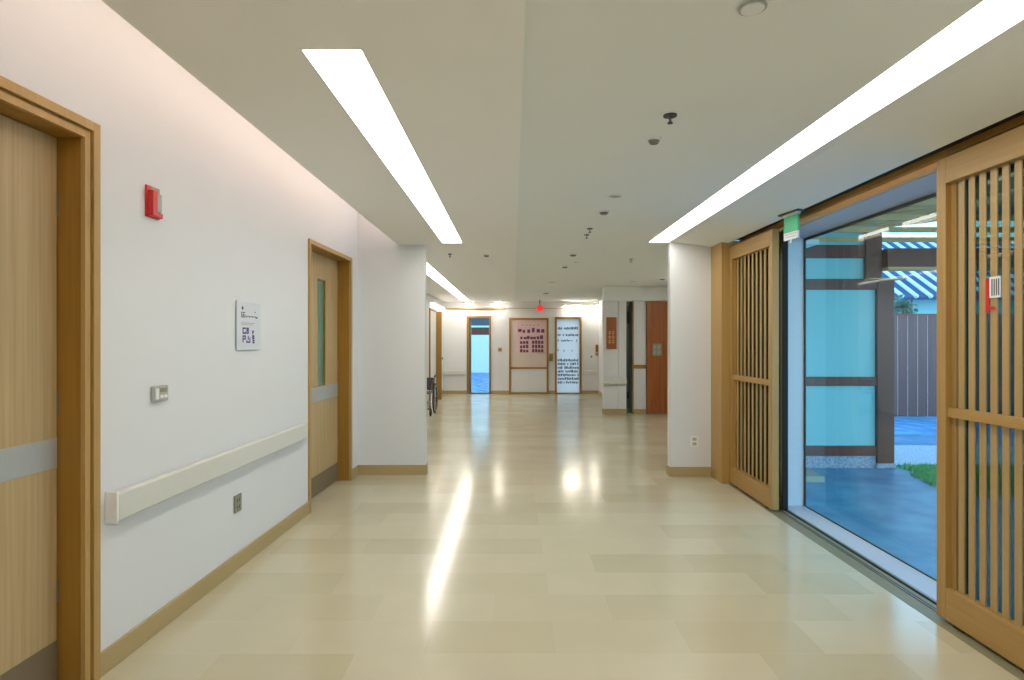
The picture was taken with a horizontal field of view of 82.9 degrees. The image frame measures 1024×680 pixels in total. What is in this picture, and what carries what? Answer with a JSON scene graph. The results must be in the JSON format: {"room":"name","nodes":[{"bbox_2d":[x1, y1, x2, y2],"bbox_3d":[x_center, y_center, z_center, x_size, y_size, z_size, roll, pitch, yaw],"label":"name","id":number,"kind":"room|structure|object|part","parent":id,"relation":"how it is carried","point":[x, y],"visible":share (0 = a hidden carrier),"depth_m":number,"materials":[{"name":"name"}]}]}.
{"room":"hospital interior","nodes":[
{"label":"hospital interior","id":0,"kind":"room"},
{"bbox_2d":[0,0,442,651],"bbox_3d":[-1.918,-0.050,6.773,0.646,2.900,16.933,0,0,2],"label":"wall","id":1,"kind":"structure","parent":0,"point":[240,214],"depth_m":2.98,"materials":[{"name":"paint"}]},
{"bbox_2d":[0,75,100,679],"bbox_3d":[-1.810,0.257,1.841,0.180,2.287,1.118,0,0,2],"label":"door","id":2,"kind":"structure","parent":1,"relation":"in","point":[50,153],"depth_m":2.28,"materials":[{"name":"brown wood"}]},
{"bbox_3d":[-1.838,1.293,1.841,0.004,0.186,0.959,0,0,2],"label":"kick plate","id":3,"kind":"part","parent":2,"relation":"part of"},
{"bbox_2d":[145,184,162,219],"bbox_3d":[-1.690,-0.650,2.741,0.040,0.148,0.095,0,0,2],"label":"fire alarm","id":4,"kind":"object","parent":1,"relation":"attached to","point":[153,199],"visible":1,"depth_m":2.70,"materials":[{"name":"red plastic"}]},
{"bbox_2d":[151,385,167,401],"bbox_3d":[-1.698,0.257,2.790,0.021,0.074,0.110,0,0,2],"label":"thermostat","id":5,"kind":"object","parent":1,"relation":"attached to","point":[158,393],"visible":1,"depth_m":2.77,"materials":[{"name":"grey plastic"}]},
{"bbox_2d":[155,388,158,399],"bbox_3d":[-1.690,0.257,2.756,0.003,0.052,0.023,0,0,2],"label":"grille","id":6,"kind":"object","parent":5,"relation":"attached to","point":[156,390],"depth_m":2.75,"materials":[{"name":"white plastic"}]},
{"bbox_2d":[101,501,308,676],"bbox_3d":[-1.681,1.350,3.539,0.012,0.100,2.284,0,0,2],"label":"baseboard","id":7,"kind":"structure","parent":1,"relation":"attached to","point":[127,644],"depth_m":3.03,"materials":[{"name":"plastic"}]},
{"bbox_2d":[105,423,307,523],"bbox_3d":[-1.662,0.708,3.494,0.054,0.135,2.110,0,0,2],"label":"handrail","id":8,"kind":"object","parent":1,"relation":"attached to","point":[126,502],"visible":1,"depth_m":2.98,"materials":[{"name":"white plastic"}]},
{"bbox_2d":[234,493,241,513],"bbox_3d":[-1.682,0.997,3.545,0.010,0.106,0.084,0,0,2],"label":"wall outlet","id":9,"kind":"object","parent":1,"relation":"attached to","point":[237,498],"visible":1,"depth_m":3.54,"materials":[{"name":"beige plastic"}]},
{"bbox_2d":[236,300,259,349],"bbox_3d":[-1.677,-0.090,3.675,0.013,0.304,0.306,0,0,2],"label":"notice","id":10,"kind":"object","parent":1,"relation":"attached to","point":[247,313],"visible":1,"depth_m":3.65,"materials":[{"name":"plastic"}]},
{"bbox_2d":[308,238,351,512],"bbox_3d":[-1.723,0.290,5.248,0.197,2.220,1.128,0,0,2],"label":"door","id":11,"kind":"structure","parent":1,"relation":"in","point":[329,270],"depth_m":5.51,"materials":[{"name":"brown wood"}]},
{"bbox_3d":[-1.781,-0.069,5.331,0.012,0.978,0.205,0,0,2],"label":"vision panel","id":12,"kind":"part","parent":11,"relation":"part of","materials":[{"name":"green glass"}]},
{"bbox_3d":[-1.760,1.300,5.249,0.004,0.171,1.049,0,0,2],"label":"kick plate","id":13,"kind":"part","parent":11,"relation":"part of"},
{"bbox_2d":[352,465,358,478],"bbox_3d":[-1.613,1.350,5.920,0.012,0.100,0.220,0,0,2],"label":"baseboard","id":14,"kind":"structure","parent":1,"relation":"attached to","point":[355,471],"depth_m":5.92,"materials":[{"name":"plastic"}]},
{"bbox_2d":[429,308,442,403],"bbox_3d":[-1.734,0.350,13.150,0.185,2.100,1.100,0,0,0],"label":"door","id":15,"kind":"structure","parent":1,"relation":"in","point":[435,317],"depth_m":13.52,"materials":[{"name":"brown wood"}]},
{"bbox_2d":[431,301,444,308],"bbox_3d":[-1.794,-0.833,13.900,0.065,0.075,2.100,0,0,0],"label":"wall light","id":16,"kind":"object","parent":1,"relation":"attached to","point":[434,303],"visible":1,"depth_m":13.57,"materials":[{"name":"white plastic"}]},
{"bbox_2d":[101,0,525,301],"bbox_3d":[-0.982,-1.015,6.720,2.037,0.050,16.640,0,0,0],"label":"ceiling","id":17,"kind":"structure","parent":0,"point":[450,72],"depth_m":2.32,"materials":[{"name":"paint"}]},
{"bbox_2d":[300,49,462,242],"bbox_3d":[-0.620,-1.020,3.950,0.215,0.060,3.953,0,0,0],"label":"ceiling light","id":18,"kind":"object","parent":17,"relation":"attached to","point":[348,74],"visible":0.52,"depth_m":2.70,"materials":[{"name":"white plastic"}]},
{"bbox_2d":[427,263,468,300],"bbox_3d":[-1.202,-1.020,10.475,0.215,0.060,8.250,0,0,0],"label":"ceiling light","id":19,"kind":"object","parent":17,"relation":"attached to","point":[432,273],"visible":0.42,"depth_m":10.27,"materials":[{"name":"white plastic"}]},
{"bbox_2d":[358,213,426,464],"bbox_3d":[-1.268,-0.050,6.100,0.705,2.900,0.120,0,0,0],"label":"wall","id":20,"kind":"structure","parent":0,"point":[392,277],"depth_m":6.04,"materials":[{"name":"paint"}]},
{"bbox_2d":[359,462,427,474],"bbox_3d":[-1.262,1.350,6.094,0.717,0.100,0.132,0,0,0],"label":"baseboard","id":21,"kind":"structure","parent":20,"relation":"attached to","point":[363,469],"depth_m":6.03,"materials":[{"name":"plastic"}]},
{"bbox_2d":[443,300,630,391],"bbox_3d":[0.600,0.175,14.795,5.200,2.450,0.790,0,0,0],"label":"wall","id":22,"kind":"structure","parent":0,"point":[454,320],"depth_m":15.04,"materials":[{"name":"paint"}]},
{"bbox_2d":[443,316,490,393],"bbox_3d":[-1.185,0.390,15.075,1.230,2.020,0.190,0,0,0],"label":"window","id":23,"kind":"structure","parent":22,"relation":"in","point":[468,317],"depth_m":15.02,"materials":[{"name":"brown wood"}]},
{"bbox_3d":[-1.515,0.845,15.010,0.570,0.110,0.060,0,0,0],"label":"handrail","id":24,"kind":"part","parent":23,"relation":"part of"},
{"bbox_3d":[-1.117,0.415,15.100,0.065,1.970,0.040,0,0,0],"label":"post","id":25,"kind":"part","parent":23,"relation":"part of","materials":[{"name":"brown wood"}]},
{"bbox_2d":[445,308,597,308],"bbox_3d":[0.187,-0.818,15.015,4.026,0.035,0.050,0,0,0],"label":"trim","id":26,"kind":"structure","parent":22,"relation":"attached to","point":[445,308],"depth_m":15.01,"materials":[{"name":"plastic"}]},
{"bbox_2d":[443,391,601,395],"bbox_3d":[0.312,1.355,14.714,4.276,0.090,0.652,0,0,0],"label":"baseboard","id":27,"kind":"structure","parent":22,"relation":"attached to","point":[444,392],"depth_m":15.03,"materials":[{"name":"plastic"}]},
{"bbox_2d":[509,318,548,393],"bbox_3d":[0.408,0.415,15.023,1.024,1.970,0.035,0,0,0],"label":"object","id":28,"kind":"object","parent":22,"relation":"attached to","point":[528,372],"visible":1,"depth_m":15.02,"materials":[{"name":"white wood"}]},
{"bbox_3d":[0.408,1.050,15.033,0.924,0.600,0.015,0,0,0],"label":"panel","id":29,"kind":"part","parent":28,"relation":"part of","materials":[{"name":"paint"}]},
{"bbox_2d":[515,321,545,352],"bbox_3d":[0.450,-0.080,15.025,0.800,0.840,0.006,0,0,0],"label":"poster","id":30,"kind":"object","parent":28,"relation":"attached to","point":[530,336],"visible":1,"depth_m":15.02,"materials":[{"name":"pink paper"}]},
{"bbox_2d":[549,354,552,361],"bbox_3d":[0.985,0.460,15.005,0.080,0.220,0.070,0,0,0],"label":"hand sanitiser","id":31,"kind":"object","parent":22,"relation":"attached to","point":[550,355],"visible":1,"depth_m":14.97,"materials":[{"name":"brown plastic"}]},
{"bbox_2d":[555,317,597,393],"bbox_3d":[1.643,0.400,15.075,1.115,2.000,0.190,0,0,0],"label":"window","id":32,"kind":"structure","parent":22,"relation":"in","point":[568,330],"depth_m":15.10,"materials":[{"name":"white glass"}]},
{"bbox_3d":[2.000,0.845,15.010,0.400,0.110,0.060,0,0,0],"label":"handrail","id":33,"kind":"part","parent":32,"relation":"part of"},
{"bbox_2d":[562,304,591,306],"bbox_3d":[1.680,-0.883,15.001,0.840,0.074,0.078,0,0,0],"label":"wall light","id":34,"kind":"object","parent":22,"relation":"attached to","point":[564,305],"visible":0.81,"depth_m":14.97,"materials":[{"name":"white plastic"}]},
{"bbox_2d":[100,394,1019,679],"bbox_3d":[0.300,1.450,6.770,5.800,0.100,16.740,0,0,0],"label":"floor","id":35,"kind":"structure","parent":0,"point":[542,536],"depth_m":3.31,"materials":[{"name":"tile"}]},
{"bbox_2d":[427,375,437,415],"bbox_3d":[-1.640,1.037,10.925,0.354,0.725,0.869,0,0,0],"label":"wheelchair","id":36,"kind":"object","parent":35,"relation":"on","point":[431,385],"visible":0.51,"depth_m":10.99,"materials":[{"name":"black metal"}]},
{"bbox_3d":[-1.640,0.840,11.127,0.250,0.240,0.025,0,0,0],"label":"backrest","id":37,"kind":"part","parent":36,"relation":"part of","materials":[{"name":"black fabric"}]},
{"bbox_3d":[-1.509,1.009,10.907,0.028,0.638,0.694,0,0,0],"label":"frame","id":38,"kind":"part","parent":36,"relation":"part of","materials":[{"name":"metal"}]},
{"bbox_2d":[668,242,710,466],"bbox_3d":[1.823,0.199,6.006,0.417,2.402,0.107,0,0,0],"label":"wall pier","id":39,"kind":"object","parent":35,"relation":"on","point":[689,266],"visible":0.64,"depth_m":5.95,"materials":[{"name":"paint"}]},
{"bbox_2d":[666,465,710,476],"bbox_3d":[1.817,1.350,6.000,0.429,0.100,0.119,0,0,0],"label":"baseboard","id":40,"kind":"object","parent":39,"relation":"attached to","point":[670,471],"visible":1,"depth_m":5.94,"materials":[{"name":"wood"}]},
{"bbox_2d":[690,436,697,446],"bbox_3d":[1.860,1.040,5.947,0.080,0.110,0.011,0,0,0],"label":"wall outlet","id":41,"kind":"object","parent":39,"relation":"attached to","point":[693,439],"visible":1,"depth_m":5.94,"materials":[{"name":"white plastic"}]},
{"bbox_2d":[602,301,625,408],"bbox_3d":[1.923,0.330,11.030,0.427,2.140,0.180,0,0,0],"label":"wall","id":42,"kind":"structure","parent":0,"point":[613,360],"depth_m":10.97,"materials":[{"name":"paint"}]},
{"bbox_2d":[606,317,616,348],"bbox_3d":[1.859,-0.129,10.953,0.190,0.597,0.031,0,0,0],"label":"wooden sign","id":43,"kind":"object","parent":42,"relation":"attached to","point":[611,322],"visible":1,"depth_m":10.94,"materials":[{"name":"orange wood"}]},
{"bbox_2d":[602,408,625,413],"bbox_3d":[1.919,1.350,11.024,0.437,0.100,0.192,0,0,0],"label":"baseboard","id":44,"kind":"structure","parent":42,"relation":"attached to","point":[604,411],"depth_m":10.93,"materials":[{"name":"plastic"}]},
{"bbox_2d":[603,378,626,383],"bbox_3d":[1.913,0.775,10.928,0.446,0.110,0.085,0,0,0],"label":"handrail","id":45,"kind":"object","parent":42,"relation":"attached to","point":[605,380],"visible":1,"depth_m":10.88,"materials":[{"name":"white plastic"}]},
{"bbox_2d":[602,287,667,300],"bbox_3d":[2.380,-0.871,11.010,1.340,0.262,0.220,0,0,0],"label":"wall","id":46,"kind":"structure","parent":0,"point":[608,293],"depth_m":10.90,"materials":[{"name":"grey paint"}]},
{"bbox_2d":[634,301,646,413],"bbox_3d":[2.594,0.330,11.300,0.913,2.140,0.600,0,0,0],"label":"wall","id":47,"kind":"structure","parent":0,"point":[639,306],"depth_m":11.00,"materials":[{"name":"paint"}]},
{"bbox_2d":[626,302,631,412],"bbox_3d":[2.222,0.330,11.200,0.170,2.140,0.040,0,0,0],"label":"door","id":48,"kind":"structure","parent":47,"relation":"in","point":[628,304],"depth_m":11.20,"materials":[{"name":"grey metal"}]},
{"bbox_3d":[2.212,0.330,11.200,0.090,1.980,0.010,0,0,0],"label":"pane","id":49,"kind":"part","parent":48,"relation":"part of","materials":[{"name":"black glass"}]},
{"bbox_2d":[632,301,645,413],"bbox_3d":[2.391,0.330,10.988,0.258,2.140,0.025,0,0,0],"label":"trim","id":50,"kind":"structure","parent":47,"relation":"attached to","point":[633,365],"depth_m":10.98,"materials":[{"name":"brown wood"}]},
{"bbox_2d":[634,409,645,413],"bbox_3d":[2.402,1.355,10.992,0.235,0.090,0.015,0,0,0],"label":"baseboard","id":51,"kind":"structure","parent":47,"relation":"attached to","point":[636,411],"depth_m":10.98,"materials":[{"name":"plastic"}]},
{"bbox_2d":[646,302,667,413],"bbox_3d":[2.790,0.333,10.947,0.532,2.115,0.066,0,0,0],"label":"door","id":52,"kind":"structure","parent":47,"relation":"in","point":[656,312],"depth_m":10.93,"materials":[{"name":"brown wood"}]},
{"bbox_3d":[2.714,0.185,10.924,0.170,0.230,0.012,0,0,0],"label":"emblem plate","id":53,"kind":"part","parent":52,"relation":"part of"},
{"bbox_2d":[514,0,1023,300],"bbox_3d":[1.619,-0.999,6.720,3.163,0.107,16.640,0,0,0],"label":"ceiling","id":54,"kind":"structure","parent":0,"point":[601,78],"depth_m":2.53,"materials":[{"name":"grey paint"}]},
{"bbox_2d":[537,300,542,310],"bbox_3d":[0.665,-0.861,14.400,0.140,0.282,0.040,0,0,0],"label":"sign","id":55,"kind":"object","parent":54,"relation":"hanging from","point":[539,308],"visible":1,"depth_m":14.38,"materials":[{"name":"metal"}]},
{"bbox_3d":[0.665,-0.785,14.400,0.140,0.130,0.040,0,0,0],"label":"panel","id":56,"kind":"part","parent":55,"relation":"part of","materials":[{"name":"red plastic"}]},
{"bbox_2d":[598,210,609,214],"bbox_3d":[0.705,-0.988,4.500,0.090,0.028,0.090,0,0,0],"label":"smoke detector","id":57,"kind":"object","parent":54,"relation":"attached to","point":[602,212],"visible":1,"depth_m":4.47,"materials":[{"name":"white plastic"}]},
{"bbox_2d":[607,194,622,198],"bbox_3d":[0.710,-1.000,4.040,0.106,0.010,0.106,0,0,0],"label":"recessed light","id":58,"kind":"object","parent":54,"relation":"in","point":[614,196],"visible":1,"depth_m":4.04,"materials":[{"name":"white plastic"}]},
{"bbox_2d":[647,136,660,144],"bbox_3d":[0.700,-0.988,2.880,0.072,0.028,0.072,0,0,0],"label":"smoke detector","id":59,"kind":"object","parent":54,"relation":"attached to","point":[652,140],"visible":1,"depth_m":2.86,"materials":[{"name":"white plastic"}]},
{"bbox_2d":[663,112,676,124],"bbox_3d":[0.700,-0.983,2.584,0.060,0.038,0.060,0,0,0],"label":"sprinkler","id":60,"kind":"object","parent":54,"relation":"attached to","point":[671,115],"visible":1,"depth_m":2.58,"materials":[{"name":"metal"}]},
{"bbox_2d":[738,0,767,15],"bbox_3d":[0.720,-0.997,1.743,0.084,0.010,0.084,0,0,0],"label":"smoke detector","id":61,"kind":"object","parent":54,"relation":"attached to","point":[751,7],"depth_m":1.74,"materials":[{"name":"grey plastic"}]},
{"bbox_2d":[778,208,805,242],"bbox_3d":[2.074,-0.842,4.316,0.065,0.234,0.250,0,0,-8],"label":"exit sign","id":62,"kind":"object","parent":54,"relation":"hanging from","point":[791,218],"visible":0.98,"depth_m":4.30,"materials":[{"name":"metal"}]},
{"bbox_3d":[2.071,-0.863,4.315,0.012,0.120,0.170,0,0,-8],"label":"panel","id":63,"kind":"part","parent":62,"relation":"part of","materials":[{"name":"green plastic"}]},
{"bbox_3d":[2.071,-0.775,4.315,0.012,0.055,0.170,0,0,-8],"label":"panel","id":64,"kind":"part","parent":62,"relation":"part of","materials":[{"name":"white plastic"}]},
{"bbox_3d":[2.071,-0.932,4.315,0.028,0.018,0.180,0,0,-8],"label":"casing","id":65,"kind":"part","parent":62,"relation":"part of","materials":[{"name":"metal"}]},
{"bbox_3d":[2.074,-0.950,4.316,0.065,0.018,0.250,0,0,-8],"label":"ceiling plate","id":66,"kind":"part","parent":62,"relation":"part of","materials":[{"name":"metal"}]},
{"bbox_2d":[649,0,1023,241],"bbox_3d":[1.492,-1.032,2.478,0.215,0.060,6.957,0,0,0],"label":"ceiling light","id":67,"kind":"object","parent":54,"relation":"attached to","point":[987,20],"visible":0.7,"depth_m":2.40,"materials":[{"name":"white plastic"}]},
{"bbox_2d":[788,237,803,505],"bbox_3d":[2.368,0.200,5.765,0.195,2.500,1.730,0,0,0],"label":"wall","id":68,"kind":"structure","parent":0,"point":[796,248],"depth_m":4.90,"materials":[{"name":"paint"}]},
{"bbox_2d":[711,240,739,483],"bbox_3d":[2.151,0.215,5.855,0.238,2.370,0.410,0,0,0],"label":"trim","id":69,"kind":"structure","parent":68,"relation":"attached to","point":[720,253],"depth_m":5.65,"materials":[{"name":"brown wood"}]},
{"bbox_2d":[730,229,778,509],"bbox_3d":[2.135,0.248,5.181,0.055,2.303,0.929,0,0,0],"label":"door","id":70,"kind":"structure","parent":68,"relation":"in","point":[767,494],"depth_m":5.09,"materials":[{"name":"wood"}]},
{"bbox_3d":[2.135,-0.839,5.181,0.055,0.128,0.805,0,0,0],"label":"rail","id":71,"kind":"part","parent":70,"relation":"part of","materials":[{"name":"brown wood"}]},
{"bbox_3d":[2.135,1.305,5.181,0.055,0.158,0.805,0,0,0],"label":"rail","id":72,"kind":"part","parent":70,"relation":"part of","materials":[{"name":"brown wood"}]},
{"bbox_3d":[2.135,0.356,5.181,0.035,0.048,0.805,0,0,0],"label":"rail","id":73,"kind":"part","parent":70,"relation":"part of","materials":[{"name":"brown wood"}]},
{"bbox_2d":[742,230,787,509],"bbox_3d":[2.229,0.245,5.174,0.038,2.290,0.852,0,0,0],"label":"door","id":74,"kind":"structure","parent":68,"relation":"in","point":[783,245],"depth_m":5.09,"materials":[{"name":"grey metal"}]},
{"bbox_3d":[2.229,0.240,5.180,0.006,2.140,0.750,0,0,0],"label":"pane","id":75,"kind":"part","parent":74,"relation":"part of","materials":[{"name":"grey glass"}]},
{"bbox_2d":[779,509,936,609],"bbox_3d":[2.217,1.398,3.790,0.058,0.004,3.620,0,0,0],"label":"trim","id":76,"kind":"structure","parent":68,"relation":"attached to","point":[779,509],"depth_m":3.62,"materials":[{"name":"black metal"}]},
{"bbox_2d":[788,506,936,599],"bbox_3d":[2.370,1.430,3.440,0.190,0.060,2.920,0,0,0],"label":"trim","id":77,"kind":"structure","parent":68,"relation":"attached to","point":[920,581],"depth_m":3.82,"materials":[{"name":"paint"}]},
{"bbox_2d":[799,171,936,237],"bbox_3d":[2.364,-0.979,3.440,0.203,0.242,2.920,0,0,0],"label":"trim","id":78,"kind":"structure","parent":68,"relation":"attached to","point":[926,185],"depth_m":3.77,"materials":[{"name":"paint"}]},
{"bbox_2d":[804,192,936,581],"bbox_3d":[2.461,0.272,3.440,0.012,2.256,2.920,0,0,0],"label":"window","id":79,"kind":"structure","parent":68,"relation":"in","point":[933,195],"depth_m":4.57,"materials":[{"name":"metal"}]},
{"bbox_2d":[729,484,1023,679],"bbox_3d":[2.183,1.450,2.176,0.185,0.101,7.553,0,0,0],"label":"trim","id":80,"kind":"structure","parent":68,"relation":"attached to","point":[902,595],"depth_m":3.27,"materials":[{"name":"metal"}]},
{"bbox_2d":[937,125,1023,669],"bbox_3d":[2.167,0.248,2.461,0.055,2.303,0.941,0,0,0],"label":"door","id":81,"kind":"structure","parent":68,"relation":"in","point":[996,630],"depth_m":2.69,"materials":[{"name":"wood"}]},
{"bbox_3d":[2.167,-0.839,2.461,0.055,0.128,0.817,0,0,0],"label":"rail","id":82,"kind":"part","parent":81,"relation":"part of","materials":[{"name":"brown wood"}]},
{"bbox_3d":[2.167,1.305,2.461,0.055,0.158,0.817,0,0,0],"label":"rail","id":83,"kind":"part","parent":81,"relation":"part of","materials":[{"name":"brown wood"}]},
{"bbox_3d":[2.167,0.356,2.461,0.035,0.048,0.817,0,0,0],"label":"rail","id":84,"kind":"part","parent":81,"relation":"part of","materials":[{"name":"brown wood"}]},
{"bbox_2d":[986,276,1000,312],"bbox_3d":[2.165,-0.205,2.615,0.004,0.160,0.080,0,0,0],"label":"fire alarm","id":85,"kind":"object","parent":81,"relation":"attached to","point":[993,284],"visible":1,"depth_m":2.62,"materials":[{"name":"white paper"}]},
{"bbox_2d":[991,279,992,295],"bbox_3d":[2.164,-0.237,2.620,0.001,0.075,0.006,0,0,0],"label":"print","id":86,"kind":"object","parent":85,"relation":"attached to","point":[991,279],"depth_m":2.62},
{"bbox_2d":[965,160,1023,624],"bbox_3d":[2.229,0.245,2.464,0.038,2.290,0.852,0,0,0],"label":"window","id":87,"kind":"structure","parent":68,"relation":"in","point":[1012,165],"depth_m":2.65,"materials":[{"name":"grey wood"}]},
{"bbox_3d":[2.229,0.245,2.470,0.030,2.290,0.840,0,0,0],"label":"frame","id":88,"kind":"part","parent":87,"relation":"part of","materials":[{"name":"brown wood"}]},
{"bbox_3d":[2.277,0.175,0.190,0.375,2.450,3.580,0,0,0],"label":"wall","id":89,"kind":"structure","parent":0,"visible":0},
{"bbox_2d":[736,110,1023,242],"bbox_3d":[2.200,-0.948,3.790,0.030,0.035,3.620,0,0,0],"label":"trim","id":90,"kind":"structure","parent":89,"relation":"attached to","point":[1019,121],"depth_m":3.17,"materials":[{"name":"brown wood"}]},
{"label":"outside","id":91,"kind":"structure","parent":0,"visible":0},
{"bbox_2d":[471,373,488,392],"bbox_3d":[-5.400,1.510,37.595,17.200,0.099,44.810,0,0,0],"label":"ground","id":92,"kind":"structure","parent":91,"point":[479,381],"depth_m":19.71,"materials":[{"name":"blue"}]},
{"bbox_2d":[471,335,488,372],"bbox_3d":[-1.500,0.085,26.100,15.000,2.750,0.400,0,0,0],"label":"wall","id":93,"kind":"structure","parent":92,"relation":"on","point":[479,343],"depth_m":26.00,"materials":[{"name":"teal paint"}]},
{"bbox_2d":[471,318,488,334],"bbox_3d":[-1.300,0.230,17.020,3.200,2.460,0.160,0,0,0],"label":"eave","id":94,"kind":"object","parent":92,"relation":"on","point":[479,326],"visible":0.02,"depth_m":17.00,"materials":[{"name":"tile"}]},
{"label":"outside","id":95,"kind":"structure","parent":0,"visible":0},
{"bbox_2d":[894,416,936,433],"bbox_3d":[13.600,1.510,24.500,20.800,0.099,31.000,0,0,0],"label":"court","id":96,"kind":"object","parent":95,"point":[902,424],"depth_m":9.97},
{"bbox_2d":[894,294,917,313],"bbox_3d":[9.440,0.171,13.999,0.676,2.579,0.707,0,0,0],"label":"shrub","id":97,"kind":"object","parent":96,"relation":"on","point":[903,304],"visible":0.38,"depth_m":13.92,"materials":[{"name":"green plant"}]},
{"bbox_2d":[882,242,936,313],"bbox_3d":[11.750,-0.909,16.685,7.500,4.737,3.490,0,0,0],"label":"house","id":98,"kind":"structure","parent":96,"relation":"on","point":[920,287],"depth_m":15.60,"materials":[{"name":"paint"}]},
{"bbox_2d":[894,314,936,415],"bbox_3d":[8.300,0.480,11.085,3.800,1.960,0.070,0,0,0],"label":"fence","id":99,"kind":"object","parent":96,"relation":"on","point":[915,335],"visible":0.31,"depth_m":11.07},
{"bbox_3d":[8.300,-0.485,11.085,3.800,0.030,0.070,0,0,0],"label":"cap rail","id":100,"kind":"part","parent":99,"relation":"part of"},
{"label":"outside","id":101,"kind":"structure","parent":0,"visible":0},
{"bbox_2d":[806,434,936,578],"bbox_3d":[7.232,1.510,3.500,9.535,0.100,11.000,0,0,0],"label":"paving","id":102,"kind":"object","parent":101,"point":[894,510],"depth_m":5.15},
{"bbox_2d":[806,222,876,467],"bbox_3d":[3.301,0.055,6.636,1.663,2.810,0.100,0,0,0],"label":"wall","id":103,"kind":"structure","parent":102,"relation":"on","point":[841,381],"depth_m":6.62,"materials":[{"name":"paint"}]},
{"bbox_2d":[813,196,936,241],"bbox_3d":[4.700,-1.340,4.650,4.400,0.440,5.300,0,0,0],"label":"porch roof","id":104,"kind":"structure","parent":103,"relation":"on","point":[925,211],"depth_m":6.00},
{"bbox_2d":[875,280,895,468],"bbox_3d":[4.230,0.390,6.641,0.220,2.140,0.150,0,0,0],"label":"timber post","id":105,"kind":"object","parent":102,"relation":"on","point":[884,294],"visible":0.77,"depth_m":6.58,"materials":[{"name":"wood"}]},
{"bbox_2d":[864,233,907,280],"bbox_3d":[4.190,-0.962,6.596,0.420,0.562,0.260,0,0,0],"label":"timber post","id":106,"kind":"object","parent":105,"relation":"on","point":[873,241],"visible":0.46,"depth_m":6.57,"materials":[{"name":"wood"}]},
{"bbox_2d":[882,248,936,270],"bbox_3d":[5.900,-0.910,6.575,3.400,0.240,0.170,0,0,0],"label":"beam","id":107,"kind":"structure","parent":106,"relation":"attached to","point":[893,259],"depth_m":6.50,"materials":[{"name":"wood"}]},
{"bbox_2d":[894,445,936,464],"bbox_3d":[6.675,1.456,7.375,4.650,0.008,1.250,0,0,0],"label":"gravel bed","id":108,"kind":"object","parent":102,"relation":"on","point":[912,454],"visible":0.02,"depth_m":7.36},
{"bbox_2d":[896,461,936,485],"bbox_3d":[5.172,1.430,6.059,2.096,0.060,1.354,0,0,0],"label":"grass","id":109,"kind":"structure","parent":102,"relation":"on","point":[917,470],"depth_m":6.37,"materials":[{"name":"green plant"}]}
]}

